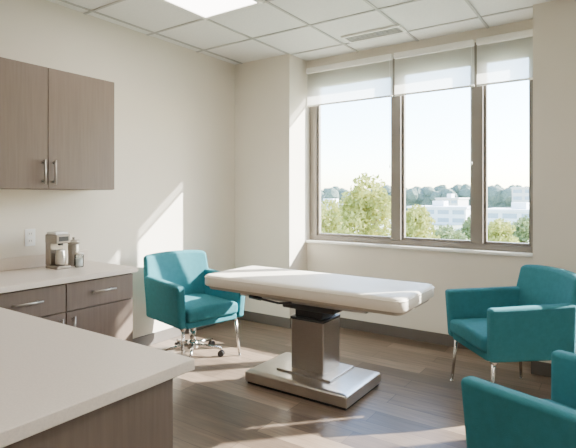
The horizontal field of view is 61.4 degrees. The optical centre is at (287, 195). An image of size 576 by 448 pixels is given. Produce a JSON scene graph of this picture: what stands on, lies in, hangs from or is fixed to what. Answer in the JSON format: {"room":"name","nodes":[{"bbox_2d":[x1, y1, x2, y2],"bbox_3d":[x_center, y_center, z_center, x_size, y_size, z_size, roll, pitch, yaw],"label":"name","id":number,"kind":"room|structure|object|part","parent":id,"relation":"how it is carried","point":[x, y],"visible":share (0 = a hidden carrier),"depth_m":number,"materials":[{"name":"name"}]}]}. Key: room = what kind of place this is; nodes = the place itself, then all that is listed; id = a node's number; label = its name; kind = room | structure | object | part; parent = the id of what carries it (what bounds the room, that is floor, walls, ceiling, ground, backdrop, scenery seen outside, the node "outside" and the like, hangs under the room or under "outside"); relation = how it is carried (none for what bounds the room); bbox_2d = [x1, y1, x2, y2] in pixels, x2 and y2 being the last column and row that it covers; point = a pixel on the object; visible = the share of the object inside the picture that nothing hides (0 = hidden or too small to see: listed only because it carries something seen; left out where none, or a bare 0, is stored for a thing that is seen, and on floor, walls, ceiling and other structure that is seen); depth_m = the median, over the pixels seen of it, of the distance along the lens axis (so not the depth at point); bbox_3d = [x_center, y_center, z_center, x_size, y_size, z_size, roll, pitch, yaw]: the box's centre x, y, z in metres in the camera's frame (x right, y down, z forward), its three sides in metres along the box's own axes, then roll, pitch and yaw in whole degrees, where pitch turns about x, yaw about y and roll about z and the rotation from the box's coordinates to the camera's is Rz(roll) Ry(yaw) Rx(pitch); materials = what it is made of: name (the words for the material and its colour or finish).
{"room":"examination room","nodes":[
{"label":"examination room","id":0,"kind":"room"},
{"bbox_2d":[0,0,234,338],"bbox_3d":[-2.135,-0.050,3.050,0.150,2.720,6.320,0,0,34],"label":"wall","id":1,"kind":"structure","parent":0,"point":[174,105],"depth_m":4.18,"materials":[{"name":"paint"}]},
{"bbox_2d":[25,229,34,245],"bbox_3d":[-1.804,0.290,3.393,0.008,0.120,0.074,0,0,34],"label":"wall outlet","id":2,"kind":"object","parent":1,"relation":"attached to","point":[29,233],"visible":1,"depth_m":3.39,"materials":[{"name":"white plastic"}]},
{"bbox_2d":[0,57,113,189],"bbox_3d":[-2.116,-0.443,2.618,0.368,0.795,2.530,0,0,34],"label":"upper cabinet","id":3,"kind":"object","parent":1,"relation":"attached to","point":[57,126],"visible":1,"depth_m":3.19,"materials":[{"name":"laminate"}]},
{"bbox_2d":[133,321,224,345],"bbox_3d":[-1.057,1.260,4.481,0.012,0.100,1.740,0,0,34],"label":"baseboard","id":4,"kind":"structure","parent":1,"relation":"attached to","point":[156,337],"depth_m":4.36,"materials":[{"name":"paint"}]},
{"bbox_2d":[47,0,553,64],"bbox_3d":[0.282,-1.470,1.395,6.010,0.120,6.320,0,0,34],"label":"ceiling","id":5,"kind":"structure","parent":0,"point":[152,15],"depth_m":3.94,"materials":[{"name":"tile"}]},
{"bbox_2d":[160,0,262,19],"bbox_3d":[-0.746,-1.397,3.177,0.576,0.018,1.176,0,0,34],"label":"frame","id":6,"kind":"object","parent":5,"relation":"attached to","point":[259,2],"visible":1,"depth_m":3.61,"materials":[{"name":"white metal"}]},
{"bbox_2d":[167,0,256,16],"bbox_3d":[-0.746,-1.400,3.177,0.516,0.008,1.116,0,0,34],"label":"diffuser","id":7,"kind":"object","parent":6,"relation":"attached to","point":[206,8],"visible":1,"depth_m":3.55,"materials":[{"name":"white plastic"}]},
{"bbox_2d":[59,0,532,63],"bbox_3d":[0.274,-1.405,1.382,5.710,0.007,5.990,0,0,34],"label":"grid","id":8,"kind":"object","parent":5,"relation":"attached to","point":[118,1],"depth_m":3.94,"materials":[{"name":"grey metal"}]},
{"bbox_2d":[341,24,406,42],"bbox_3d":[0.740,-1.399,4.196,0.540,0.014,0.180,0,0,34],"label":"ceiling air vent","id":9,"kind":"object","parent":5,"relation":"in","point":[395,29],"depth_m":4.18,"materials":[{"name":"white metal"}]},
{"bbox_2d":[149,319,550,447],"bbox_3d":[0.282,1.370,1.395,6.010,0.120,6.320,0,0,34],"label":"floor","id":10,"kind":"structure","parent":0,"point":[415,403],"depth_m":3.15,"materials":[{"name":"brown wood"}]},
{"bbox_2d":[0,250,137,341],"bbox_3d":[-1.627,0.863,3.111,0.618,0.895,1.144,0,0,34],"label":"base cabinet","id":11,"kind":"object","parent":10,"relation":"on","point":[96,297],"visible":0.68,"depth_m":3.15,"materials":[{"name":"laminate"}]},
{"bbox_2d":[0,250,137,293],"bbox_3d":[-1.630,0.475,3.113,0.610,0.120,1.144,0,0,34],"label":"countertop","id":12,"kind":"structure","parent":11,"relation":"on","point":[18,273],"depth_m":3.21,"materials":[{"name":"stone"}]},
{"bbox_2d":[45,231,70,269],"bbox_3d":[-1.592,0.374,3.357,0.150,0.250,0.104,0,0,34],"label":"coffee maker","id":13,"kind":"object","parent":12,"relation":"on","point":[55,255],"visible":1,"depth_m":3.33,"materials":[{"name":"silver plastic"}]},
{"bbox_3d":[-1.600,0.257,3.362,0.118,0.015,0.090,0,0,34],"label":"lid","id":14,"kind":"part","parent":13,"relation":"part of","materials":[{"name":"white plastic"}]},
{"bbox_3d":[-1.534,0.293,3.316,0.002,0.032,0.070,0,0,34],"label":"control panel","id":15,"kind":"part","parent":13,"relation":"part of","materials":[{"name":"plastic"}]},
{"bbox_2d":[68,237,79,265],"bbox_3d":[-1.541,0.397,3.485,0.079,0.205,0.079,0,0,34],"label":"metal canister","id":16,"kind":"object","parent":12,"relation":"on","point":[73,246],"visible":0.76,"depth_m":3.45,"materials":[{"name":"silver metal"}]},
{"bbox_2d":[75,251,83,267],"bbox_3d":[-1.469,0.443,3.412,0.060,0.112,0.060,0,0,34],"label":"glass jar","id":17,"kind":"object","parent":12,"relation":"on","point":[79,262],"visible":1,"depth_m":3.40,"materials":[{"name":"clear glass"}]},
{"bbox_2d":[0,307,194,447],"bbox_3d":[-1.515,0.905,1.759,2.328,0.810,0.950,0,0,34],"label":"counter","id":18,"kind":"object","parent":10,"relation":"on","point":[62,385],"depth_m":1.35,"materials":[{"name":"stone"}]},
{"bbox_3d":[-0.591,0.923,1.102,0.020,0.774,0.850,0,0,34],"label":"panel","id":19,"kind":"part","parent":18,"relation":"part of","materials":[{"name":"laminate"}]},
{"bbox_2d":[143,250,244,357],"bbox_3d":[-0.799,0.895,4.023,0.653,0.831,0.676,0,0,-43],"label":"armchair","id":20,"kind":"object","parent":10,"relation":"on","point":[177,295],"visible":0.85,"depth_m":3.96,"materials":[{"name":"teal fabric"}]},
{"bbox_3d":[-0.968,0.824,3.792,0.091,0.341,0.556,0,0,-43],"label":"armrest","id":21,"kind":"part","parent":20,"relation":"part of","materials":[{"name":"teal fabric"}]},
{"bbox_3d":[-0.964,0.738,4.201,0.610,0.515,0.190,0,0,-43],"label":"backrest","id":22,"kind":"part","parent":20,"relation":"part of","materials":[{"name":"teal fabric"}]},
{"bbox_3d":[-0.761,0.979,3.983,0.472,0.052,0.515,0,0,-43],"label":"seat frame","id":23,"kind":"part","parent":20,"relation":"part of","materials":[{"name":"teal fabric"}]},
{"bbox_2d":[185,293,237,322],"bbox_3d":[-0.746,0.895,3.966,0.468,0.119,0.520,0,0,-43],"label":"seat cushion","id":24,"kind":"object","parent":20,"relation":"on","point":[199,307],"depth_m":3.83,"materials":[{"name":"teal fabric"}]},
{"bbox_3d":[-0.556,0.824,4.175,0.091,0.341,0.556,0,0,-43],"label":"armrest","id":25,"kind":"part","parent":20,"relation":"part of","materials":[{"name":"teal fabric"}]},
{"bbox_2d":[205,266,433,410],"bbox_3d":[0.171,0.945,3.409,1.566,0.731,0.606,0,0,34],"label":"exam table","id":26,"kind":"object","parent":10,"relation":"on","point":[312,371],"visible":1,"depth_m":3.25,"materials":[{"name":"white leather"}]},
{"bbox_3d":[0.171,0.707,3.409,1.000,0.037,0.380,0,0,34],"label":"under frame","id":27,"kind":"part","parent":26,"relation":"part of","materials":[{"name":"metal"}]},
{"bbox_2d":[205,266,433,312],"bbox_3d":[0.171,0.622,3.409,1.560,0.085,0.600,0,0,34],"label":"cushion","id":28,"kind":"object","parent":26,"relation":"on","point":[376,295],"depth_m":3.17,"materials":[{"name":"white leather"}]},
{"bbox_2d":[445,264,575,382],"bbox_3d":[1.489,0.895,3.204,0.676,0.831,0.653,0,0,-6],"label":"armchair","id":29,"kind":"object","parent":10,"relation":"on","point":[532,319],"visible":0.82,"depth_m":2.96,"materials":[{"name":"teal fabric"}]},
{"bbox_2d":[450,318,486,351],"bbox_3d":[1.412,0.895,3.195,0.520,0.119,0.468,0,0,-6],"label":"seat cushion","id":30,"kind":"object","parent":29,"relation":"on","point":[472,332],"depth_m":3.15,"materials":[{"name":"teal fabric"}]},
{"bbox_3d":[1.434,0.979,3.198,0.515,0.052,0.472,0,0,-6],"label":"seat frame","id":31,"kind":"part","parent":29,"relation":"part of","materials":[{"name":"teal fabric"}]},
{"bbox_3d":[1.405,0.824,3.477,0.556,0.341,0.091,0,0,-6],"label":"armrest","id":32,"kind":"part","parent":29,"relation":"part of","materials":[{"name":"teal fabric"}]},
{"bbox_3d":[1.466,0.824,2.918,0.556,0.341,0.091,0,0,-6],"label":"armrest","id":33,"kind":"part","parent":29,"relation":"part of","materials":[{"name":"teal fabric"}]},
{"bbox_3d":[1.731,0.738,3.229,0.190,0.515,0.610,0,0,-6],"label":"backrest","id":34,"kind":"part","parent":29,"relation":"part of","materials":[{"name":"teal fabric"}]},
{"bbox_2d":[461,350,575,447],"bbox_3d":[1.081,0.895,1.677,0.653,0.831,0.676,0,0,-31],"label":"armchair","id":35,"kind":"object","parent":10,"relation":"on","point":[495,415],"visible":1,"depth_m":1.66,"materials":[{"name":"teal fabric"}]},
{"bbox_2d":[543,399,575,409],"bbox_3d":[1.040,0.895,1.744,0.468,0.119,0.520,0,0,-31],"label":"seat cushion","id":36,"kind":"object","parent":35,"relation":"on","point":[569,403],"depth_m":2.01,"materials":[{"name":"teal fabric"}]},
{"bbox_3d":[1.293,0.824,1.869,0.091,0.341,0.556,0,0,-31],"label":"armrest","id":37,"kind":"part","parent":35,"relation":"part of","materials":[{"name":"teal fabric"}]},
{"bbox_2d":[235,0,575,362],"bbox_3d":[1.926,-0.050,3.796,5.710,2.720,0.500,0,0,34],"label":"wall","id":38,"kind":"structure","parent":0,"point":[272,113],"depth_m":4.53,"materials":[{"name":"paint"}]},
{"bbox_2d":[306,54,392,167],"bbox_3d":[0.582,-0.790,4.766,0.935,1.060,0.053,0,0,34],"label":"roller blind","id":39,"kind":"object","parent":38,"relation":"attached to","point":[369,78],"visible":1,"depth_m":4.74,"materials":[{"name":"fabric"}]},
{"bbox_2d":[238,311,550,376],"bbox_3d":[1.877,1.260,3.713,5.698,0.100,0.332,0,0,34],"label":"baseboard","id":40,"kind":"structure","parent":38,"relation":"attached to","point":[537,367],"depth_m":4.53,"materials":[{"name":"plastic"}]},
{"bbox_3d":[1.138,-0.430,4.520,2.170,1.780,0.095,0,0,34],"label":"frame","id":41,"kind":"part","parent":38,"relation":"part of","materials":[{"name":"beige metal"}]},
{"bbox_3d":[1.155,-0.375,4.524,2.025,1.570,0.040,0,0,34],"label":"sash","id":42,"kind":"part","parent":38,"relation":"part of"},
{"bbox_2d":[394,39,474,164],"bbox_3d":[1.277,-0.790,4.290,0.710,1.060,0.053,0,0,34],"label":"roller blind","id":43,"kind":"object","parent":38,"relation":"attached to","point":[449,66],"visible":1,"depth_m":4.28,"materials":[{"name":"fabric"}]},
{"bbox_2d":[476,29,532,85],"bbox_3d":[1.774,-0.790,3.950,0.455,1.060,0.053,0,0,34],"label":"roller blind","id":44,"kind":"object","parent":38,"relation":"attached to","point":[507,57],"visible":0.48,"depth_m":3.96,"materials":[{"name":"fabric"}]},
{"label":"outside","id":45,"kind":"structure","parent":0,"visible":0},
{"bbox_2d":[321,218,528,242],"bbox_3d":[129.647,7.560,277.845,700.000,0.500,595.000,0,0,34],"label":"ground","id":46,"kind":"structure","parent":45,"point":[457,227],"depth_m":116.23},
{"bbox_2d":[321,199,354,233],"bbox_3d":[1.975,3.699,21.371,2.737,7.226,2.449,0,0,34],"label":"leafy tree","id":47,"kind":"object","parent":46,"relation":"on","point":[329,217],"visible":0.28,"depth_m":21.01,"materials":[{"name":"green plant"}]},
{"bbox_2d":[332,173,390,235],"bbox_3d":[2.780,3.250,16.297,2.872,8.124,2.708,0,0,34],"label":"leafy tree","id":48,"kind":"object","parent":46,"relation":"on","point":[359,211],"visible":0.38,"depth_m":16.01,"materials":[{"name":"green plant"}]},
{"bbox_2d":[406,204,439,238],"bbox_3d":[6.711,3.848,24.497,2.698,6.929,2.212,0,0,-36],"label":"leafy tree","id":49,"kind":"object","parent":46,"relation":"on","point":[418,220],"visible":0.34,"depth_m":23.91,"materials":[{"name":"green plant"}]},
{"bbox_2d":[321,184,527,210],"bbox_3d":[79.724,-0.978,266.717,510.560,17.313,89.551,0,0,34],"label":"treeline","id":50,"kind":"object","parent":46,"relation":"on","point":[498,197],"visible":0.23,"depth_m":231.57,"materials":[{"name":"green plant"}]},
{"bbox_2d":[406,205,469,224],"bbox_3d":[42.188,5.010,131.091,15.606,4.600,14.600,0,0,34],"label":"building","id":51,"kind":"structure","parent":46,"relation":"on","point":[466,209],"depth_m":123.79,"materials":[{"name":"concrete"}]},
{"bbox_2d":[432,201,447,205],"bbox_3d":[41.173,2.010,130.938,3.001,1.400,4.200,0,0,34],"label":"rooftop unit","id":52,"kind":"object","parent":51,"relation":"on","point":[434,203],"visible":0.79,"depth_m":129.36,"materials":[{"name":"metal"}]},
{"bbox_2d":[427,210,463,222],"bbox_3d":[38.216,5.137,125.291,14.106,3.116,0.060,0,0,34],"label":"windows","id":53,"kind":"structure","parent":51,"relation":"in","point":[461,212],"depth_m":123.42,"materials":[{"name":"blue glass"}]},
{"bbox_2d":[435,198,468,205],"bbox_3d":[59.063,3.960,174.074,8.156,6.700,14.600,0,0,34],"label":"building","id":54,"kind":"structure","parent":46,"relation":"on","point":[460,201],"depth_m":168.83,"materials":[{"name":"white concrete"}]},
{"bbox_2d":[437,200,456,202],"bbox_3d":[55.092,4.086,168.274,6.952,5.208,0.060,0,0,34],"label":"windows","id":55,"kind":"structure","parent":54,"relation":"in","point":[452,201],"depth_m":167.31,"materials":[{"name":"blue glass"}]},
{"bbox_2d":[447,194,454,197],"bbox_3d":[58.356,-0.090,173.710,1.511,1.400,4.200,0,0,34],"label":"rooftop unit","id":56,"kind":"object","parent":54,"relation":"on","point":[448,195],"visible":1,"depth_m":172.22,"materials":[{"name":"metal"}]},
{"bbox_2d":[434,224,469,239],"bbox_3d":[16.778,5.342,51.714,5.844,4.898,4.312,0,0,34],"label":"leafy tree","id":57,"kind":"object","parent":46,"relation":"on","point":[447,232],"visible":0.21,"depth_m":50.74,"materials":[{"name":"green plant"}]},
{"bbox_2d":[461,215,469,238],"bbox_3d":[26.304,4.902,67.151,4.337,4.827,4.928,0,0,44],"label":"leafy tree","id":58,"kind":"object","parent":46,"relation":"on","point":[465,228],"visible":0.19,"depth_m":66.47,"materials":[{"name":"green plant"}]},
{"bbox_2d":[488,218,519,242],"bbox_3d":[24.921,4.964,57.937,3.997,4.703,4.770,0,0,-14],"label":"leafy tree","id":59,"kind":"object","parent":46,"relation":"on","point":[498,231],"visible":0.67,"depth_m":57.04,"materials":[{"name":"green plant"}]},
{"bbox_2d":[488,208,528,222],"bbox_3d":[51.888,5.060,106.271,15.339,4.500,14.600,0,0,34],"label":"building","id":60,"kind":"structure","parent":46,"relation":"on","point":[519,212],"depth_m":101.78,"materials":[{"name":"concrete"}]},
{"bbox_2d":[488,213,528,224],"bbox_3d":[47.916,5.190,100.470,13.855,3.040,0.060,0,0,34],"label":"windows","id":61,"kind":"structure","parent":60,"relation":"in","point":[490,215],"depth_m":101.82,"materials":[{"name":"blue glass"}]},
{"bbox_2d":[511,202,528,208],"bbox_3d":[50.884,2.110,106.109,2.948,1.400,4.200,0,0,34],"label":"rooftop unit","id":62,"kind":"object","parent":60,"relation":"on","point":[514,205],"visible":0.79,"depth_m":104.65,"materials":[{"name":"concrete"}]},
{"bbox_2d":[510,215,528,242],"bbox_3d":[32.900,5.089,67.104,4.273,4.963,3.785,0,0,34],"label":"leafy tree","id":63,"kind":"object","parent":46,"relation":"on","point":[522,225],"visible":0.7,"depth_m":66.44,"materials":[{"name":"green plant"}]},
{"bbox_2d":[511,187,528,201],"bbox_3d":[95.576,1.960,185.432,16.560,10.700,14.600,0,0,34],"label":"building","id":64,"kind":"structure","parent":46,"relation":"on","point":[523,194],"depth_m":182.28,"materials":[{"name":"white concrete"}]},
{"bbox_2d":[513,189,528,199],"bbox_3d":[91.605,2.057,179.632,15.003,8.976,0.060,0,0,34],"label":"windows","id":65,"kind":"structure","parent":64,"relation":"in","point":[527,190],"depth_m":182.63,"materials":[{"name":"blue glass"}]}
]}

